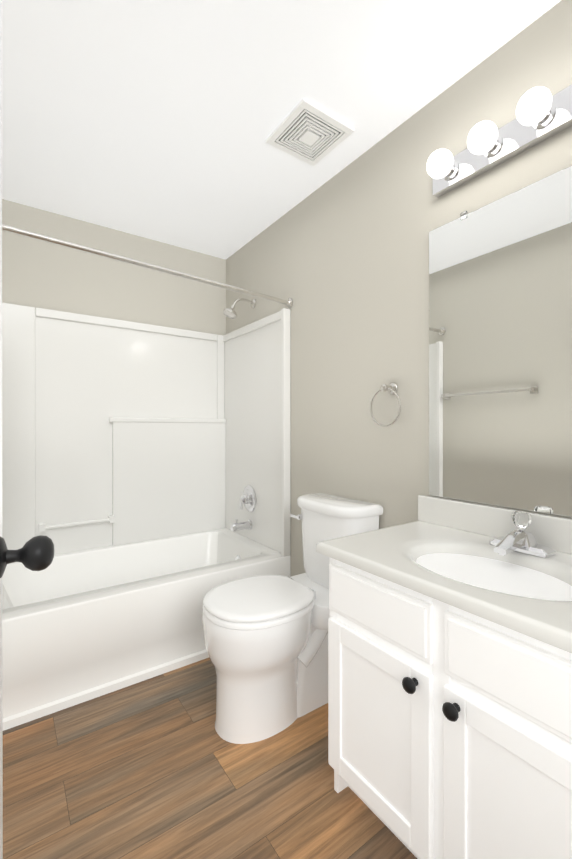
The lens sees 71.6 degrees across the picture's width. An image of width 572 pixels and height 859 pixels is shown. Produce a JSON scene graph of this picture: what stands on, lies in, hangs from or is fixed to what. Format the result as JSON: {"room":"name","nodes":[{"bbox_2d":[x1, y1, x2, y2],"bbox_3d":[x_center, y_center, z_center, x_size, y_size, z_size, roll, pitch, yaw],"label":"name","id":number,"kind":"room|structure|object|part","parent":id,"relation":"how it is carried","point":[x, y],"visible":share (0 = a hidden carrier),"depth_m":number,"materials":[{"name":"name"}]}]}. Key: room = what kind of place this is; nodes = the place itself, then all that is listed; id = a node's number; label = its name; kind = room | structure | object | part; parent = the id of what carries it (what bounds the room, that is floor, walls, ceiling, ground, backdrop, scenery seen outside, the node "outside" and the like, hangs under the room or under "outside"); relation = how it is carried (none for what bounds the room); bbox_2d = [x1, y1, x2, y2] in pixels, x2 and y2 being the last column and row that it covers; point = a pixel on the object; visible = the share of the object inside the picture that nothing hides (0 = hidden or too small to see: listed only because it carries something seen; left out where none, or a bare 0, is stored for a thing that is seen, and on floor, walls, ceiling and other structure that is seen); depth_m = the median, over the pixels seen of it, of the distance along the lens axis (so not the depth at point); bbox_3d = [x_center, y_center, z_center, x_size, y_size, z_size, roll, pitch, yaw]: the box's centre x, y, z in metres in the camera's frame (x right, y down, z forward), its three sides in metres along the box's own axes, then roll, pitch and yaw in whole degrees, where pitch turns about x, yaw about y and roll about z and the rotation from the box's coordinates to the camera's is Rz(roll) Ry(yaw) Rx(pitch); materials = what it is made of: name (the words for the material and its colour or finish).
{"room":"bathroom","nodes":[
{"label":"bathroom","id":0,"kind":"room"},
{"bbox_2d":[2,199,225,334],"bbox_3d":[-1.109,-0.061,2.606,1.520,2.440,0.120,0,0,-35],"label":"wall","id":1,"kind":"structure","parent":0,"point":[40,274],"depth_m":2.51,"materials":[{"name":"grey paint"}]},
{"bbox_2d":[3,658,416,858],"bbox_3d":[-0.263,1.210,1.406,1.760,0.100,3.060,0,0,-35],"label":"floor","id":2,"kind":"structure","parent":0,"point":[158,767],"depth_m":1.28,"materials":[{"name":"brown wood"}]},
{"bbox_2d":[2,298,290,730],"bbox_3d":[-0.832,0.144,2.213,1.516,2.030,0.838,0,0,-35],"label":"tub","id":3,"kind":"object","parent":2,"relation":"on","point":[146,478],"visible":0.94,"depth_m":2.39,"materials":[{"name":"white plastic"}]},
{"bbox_3d":[-0.834,0.018,2.215,1.456,1.427,0.773,0,0,-35],"label":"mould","id":4,"kind":"part","parent":3,"relation":"part of","materials":[{"name":"white plastic"}]},
{"bbox_2d":[202,493,382,743],"bbox_3d":[0.003,0.744,1.696,0.731,0.832,0.430,0,0,-35],"label":"toilet","id":5,"kind":"object","parent":2,"relation":"on","point":[266,640],"visible":0.73,"depth_m":1.53,"materials":[{"name":"white ceramic"}]},
{"bbox_3d":[-0.119,0.690,1.611,0.428,0.047,0.394,0,0,-35],"label":"seat","id":6,"kind":"part","parent":5,"relation":"part of","materials":[{"name":"white plastic"}]},
{"bbox_3d":[0.076,0.563,1.817,0.136,0.302,0.303,0,0,-35],"label":"handle","id":7,"kind":"part","parent":5,"relation":"part of","materials":[{"name":"white ceramic"}]},
{"bbox_2d":[316,495,571,858],"bbox_3d":[0.555,0.704,1.070,0.564,0.913,0.860,0,0,-35],"label":"bathroom vanity","id":8,"kind":"object","parent":2,"relation":"on","point":[449,679],"visible":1,"depth_m":0.96,"materials":[{"name":"white paint"}]},
{"bbox_3d":[0.336,0.621,0.922,0.035,0.037,0.147,0,0,-35],"label":"knob","id":9,"kind":"part","parent":8,"relation":"part of","materials":[{"name":"black metal"}]},
{"bbox_3d":[0.711,0.272,1.198,0.054,0.049,0.051,0,0,-35],"label":"handle","id":10,"kind":"part","parent":8,"relation":"part of","materials":[{"name":"clear plastic"}]},
{"bbox_2d":[489,528,555,557],"bbox_3d":[0.670,0.328,1.169,0.157,0.066,0.168,0,0,-35],"label":"faucet","id":11,"kind":"object","parent":8,"relation":"on","point":[520,543],"depth_m":1.15,"materials":[{"name":"silver metal"}]},
{"bbox_2d":[2,0,560,258],"bbox_3d":[-0.263,-1.330,1.402,1.760,0.100,3.060,0,0,-35],"label":"ceiling","id":12,"kind":"structure","parent":0,"point":[159,120],"depth_m":1.50,"materials":[{"name":"white paint"}]},
{"bbox_2d":[265,98,354,165],"bbox_3d":[0.101,-1.269,1.719,0.276,0.018,0.276,0,0,-35],"label":"ceiling vent","id":13,"kind":"object","parent":12,"relation":"in","point":[308,132],"visible":1,"depth_m":1.70,"materials":[{"name":"white plastic"}]},
{"bbox_2d":[226,0,571,576],"bbox_3d":[0.407,-0.060,1.876,0.120,2.440,3.060,0,0,-35],"label":"wall","id":14,"kind":"structure","parent":0,"point":[340,259],"depth_m":1.76,"materials":[{"name":"grey paint"}]},
{"bbox_2d":[370,382,400,426],"bbox_3d":[0.431,-0.106,1.679,0.065,0.192,0.165,0,0,-35],"label":"towel ring","id":15,"kind":"object","parent":14,"relation":"attached to","point":[391,388],"visible":1,"depth_m":1.67,"materials":[{"name":"silver metal"}]},
{"bbox_2d":[418,495,571,554],"bbox_3d":[0.777,0.311,1.226,0.022,0.101,0.860,0,0,-35],"label":"backsplash","id":16,"kind":"structure","parent":14,"relation":"attached to","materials":[{"name":"stone"}]},
{"bbox_2d":[427,84,571,197],"bbox_3d":[0.698,-0.936,1.229,0.144,0.098,0.610,0,0,-35],"label":"sconce","id":17,"kind":"object","parent":14,"relation":"attached to","point":[543,114],"visible":1,"depth_m":1.25,"materials":[{"name":"white glass"}]},
{"bbox_2d":[429,166,571,516],"bbox_3d":[0.786,-0.263,1.222,0.010,1.037,0.794,0,0,-35],"label":"mirror","id":18,"kind":"object","parent":14,"relation":"attached to","point":[500,352],"visible":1,"depth_m":1.31,"materials":[{"name":"clear glass"}]},
{"bbox_3d":[-0.933,-0.059,0.932,0.120,2.440,3.060,0,0,-35],"label":"wall","id":19,"kind":"structure","parent":0,"visible":0},
{"bbox_2d":[0,0,53,858],"bbox_3d":[-0.342,0.137,0.416,0.222,2.030,0.754,0,0,-35],"label":"door","id":20,"kind":"structure","parent":19,"relation":"in","point":[35,553],"depth_m":0.72,"materials":[{"name":"white paint"}]},
{"bbox_3d":[-0.465,0.222,0.704,0.092,0.072,0.076,0,0,-35],"label":"knob","id":21,"kind":"part","parent":20,"relation":"part of","materials":[{"name":"black metal"}]},
{"bbox_2d":[2,224,292,308],"bbox_3d":[-0.598,-0.760,1.879,1.516,0.110,0.060,0,0,-35],"label":"shower rod","id":22,"kind":"object","parent":19,"relation":"attached to","point":[288,303],"visible":1,"depth_m":1.80,"materials":[{"name":"silver metal"}]}
]}

